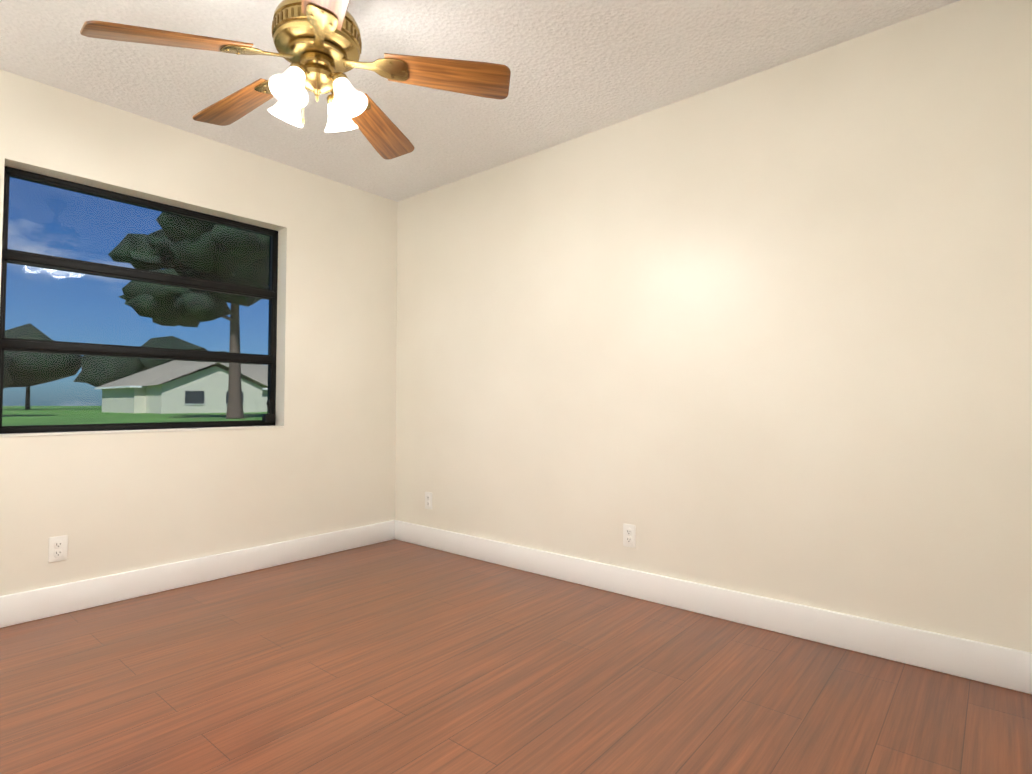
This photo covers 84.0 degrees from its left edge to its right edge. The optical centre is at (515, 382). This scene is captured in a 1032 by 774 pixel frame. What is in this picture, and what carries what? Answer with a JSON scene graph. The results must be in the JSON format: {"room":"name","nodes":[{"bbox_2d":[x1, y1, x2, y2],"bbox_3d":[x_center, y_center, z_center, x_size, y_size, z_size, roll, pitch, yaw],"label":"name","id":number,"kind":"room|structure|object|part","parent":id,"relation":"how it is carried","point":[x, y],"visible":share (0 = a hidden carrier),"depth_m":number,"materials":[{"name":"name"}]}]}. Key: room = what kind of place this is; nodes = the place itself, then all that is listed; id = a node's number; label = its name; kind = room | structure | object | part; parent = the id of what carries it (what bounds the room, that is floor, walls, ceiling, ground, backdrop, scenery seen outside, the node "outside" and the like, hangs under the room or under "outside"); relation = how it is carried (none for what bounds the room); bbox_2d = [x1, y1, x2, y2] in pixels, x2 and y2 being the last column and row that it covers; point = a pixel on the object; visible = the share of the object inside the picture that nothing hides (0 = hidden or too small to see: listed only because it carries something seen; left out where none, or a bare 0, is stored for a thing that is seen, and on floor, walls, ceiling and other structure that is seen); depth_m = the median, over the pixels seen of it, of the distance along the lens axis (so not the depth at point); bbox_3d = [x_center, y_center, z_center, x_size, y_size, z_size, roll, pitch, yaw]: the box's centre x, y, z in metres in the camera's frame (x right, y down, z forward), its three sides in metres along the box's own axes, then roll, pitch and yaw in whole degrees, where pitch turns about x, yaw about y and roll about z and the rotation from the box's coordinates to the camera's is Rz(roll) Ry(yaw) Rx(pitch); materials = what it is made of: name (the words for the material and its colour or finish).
{"room":"empty bedroom","nodes":[
{"label":"empty bedroom","id":0,"kind":"room"},
{"bbox_2d":[0,69,397,595],"bbox_3d":[-2.041,-0.147,2.906,0.200,2.440,3.410,-2,-3,40],"label":"wall","id":1,"kind":"structure","parent":0,"point":[323,461],"depth_m":3.24,"materials":[{"name":"paint"}]},
{"bbox_2d":[48,535,67,562],"bbox_3d":[-2.118,0.764,2.645,0.039,0.114,0.070,-2,-3,40],"label":"electrical outlet","id":2,"kind":"object","parent":1,"relation":"attached to","point":[58,548],"visible":1,"depth_m":2.63,"materials":[{"name":"white plastic"}]},
{"bbox_2d":[0,166,277,433],"bbox_3d":[-1.909,-0.363,3.070,0.111,1.218,1.310,-2,-3,40],"label":"window","id":3,"kind":"structure","parent":1,"relation":"in","point":[19,345],"depth_m":3.05,"materials":[{"name":"black"}]},
{"bbox_2d":[0,425,283,437],"bbox_3d":[-1.872,0.251,3.017,0.109,0.012,1.310,-2,-3,40],"label":"window sill","id":4,"kind":"structure","parent":1,"relation":"attached to","point":[118,431],"depth_m":2.89,"materials":[{"name":"white paint"}]},
{"bbox_2d":[0,520,394,627],"bbox_3d":[-1.964,1.002,2.790,0.016,0.135,3.394,-2,-3,40],"label":"baseboard","id":5,"kind":"structure","parent":1,"relation":"attached to","point":[31,605],"depth_m":2.99,"materials":[{"name":"white"}]},
{"bbox_2d":[0,0,959,201],"bbox_3d":[-0.638,-1.458,1.769,3.870,0.100,3.810,-2,-3,40],"label":"ceiling","id":6,"kind":"structure","parent":0,"point":[578,68],"depth_m":2.46,"materials":[{"name":"white paint"}]},
{"bbox_2d":[80,0,510,159],"bbox_3d":[-0.683,-1.131,1.907,1.227,0.544,1.210,-2,-3,40],"label":"ceiling fan","id":7,"kind":"object","parent":6,"relation":"hanging from","point":[318,44],"visible":1,"depth_m":1.87,"materials":[{"name":"brown wood"}]},
{"bbox_3d":[-0.925,-0.986,1.669,0.555,0.016,0.150,-18,23,-39],"label":"blade","id":8,"kind":"part","parent":7,"relation":"part of","materials":[{"name":"brown wood"}]},
{"bbox_3d":[-0.964,-1.037,2.086,0.555,0.016,0.150,-7,8,32],"label":"blade","id":9,"kind":"part","parent":7,"relation":"part of","materials":[{"name":"brown wood"}]},
{"bbox_3d":[-0.522,-1.055,1.560,0.150,0.016,0.555,15,-3,-22],"label":"blade","id":10,"kind":"part","parent":7,"relation":"part of","materials":[{"name":"brown wood"}]},
{"bbox_3d":[-0.570,-1.028,2.245,0.150,0.016,0.555,-14,-10,12],"label":"blade","id":11,"kind":"part","parent":7,"relation":"part of","materials":[{"name":"brown wood"}]},
{"bbox_3d":[-0.298,-1.036,1.920,0.555,0.016,0.150,6,-15,-4],"label":"blade","id":12,"kind":"part","parent":7,"relation":"part of","materials":[{"name":"brown wood"}]},
{"bbox_2d":[0,539,1031,773],"bbox_3d":[-0.638,1.080,1.680,3.870,0.100,3.810,-2,-3,40],"label":"floor","id":13,"kind":"structure","parent":0,"point":[394,656],"depth_m":1.94,"materials":[{"name":"laminate"}]},
{"bbox_2d":[395,0,1031,652],"bbox_3d":[0.525,-0.140,3.104,3.870,2.440,0.200,-2,-3,40],"label":"wall","id":14,"kind":"structure","parent":0,"point":[767,334],"depth_m":2.49,"materials":[{"name":"paint"}]},
{"bbox_2d":[425,492,431,509],"bbox_3d":[-0.584,0.798,3.889,0.070,0.114,0.039,-2,-3,40],"label":"electrical outlet","id":15,"kind":"object","parent":14,"relation":"attached to","point":[428,500],"visible":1,"depth_m":3.87,"materials":[{"name":"white plastic"}]},
{"bbox_2d":[623,524,635,547],"bbox_3d":[0.582,0.773,2.906,0.070,0.114,0.039,-2,-3,40],"label":"electrical outlet","id":16,"kind":"object","parent":14,"relation":"attached to","point":[629,535],"visible":1,"depth_m":2.89,"materials":[{"name":"white plastic"}]},
{"bbox_2d":[394,520,1031,693],"bbox_3d":[0.456,1.009,2.981,3.470,0.135,0.016,-2,-3,40],"label":"baseboard","id":17,"kind":"structure","parent":14,"relation":"attached to","point":[1003,667],"depth_m":2.44,"materials":[{"name":"white"}]},
{"label":"outside","id":18,"kind":"structure","parent":0,"visible":0},
{"bbox_2d":[2,406,266,425],"bbox_3d":[-44.635,4.779,102.255,320.000,0.300,420.000,-2,-3,40],"label":"lawn","id":19,"kind":"structure","parent":18,"point":[95,419],"depth_m":43.82,"materials":[{"name":"green plant"}]},
{"bbox_2d":[3,323,261,409],"bbox_3d":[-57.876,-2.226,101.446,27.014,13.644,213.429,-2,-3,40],"label":"tree","id":20,"kind":"object","parent":19,"relation":"on","point":[65,358],"depth_m":89.14,"materials":[{"name":"green plant"}]},
{"bbox_2d":[94,360,267,413],"bbox_3d":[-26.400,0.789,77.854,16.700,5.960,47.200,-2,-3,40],"label":"house","id":21,"kind":"structure","parent":19,"relation":"on","point":[182,404],"depth_m":59.93,"materials":[{"name":"beige paint"}]},
{"bbox_2d":[108,213,269,418],"bbox_3d":[-19.395,-5.183,37.858,15.757,15.102,11.278,-2,-3,40],"label":"tree","id":22,"kind":"object","parent":19,"relation":"on","point":[213,269],"depth_m":34.88,"materials":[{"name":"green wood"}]}
]}

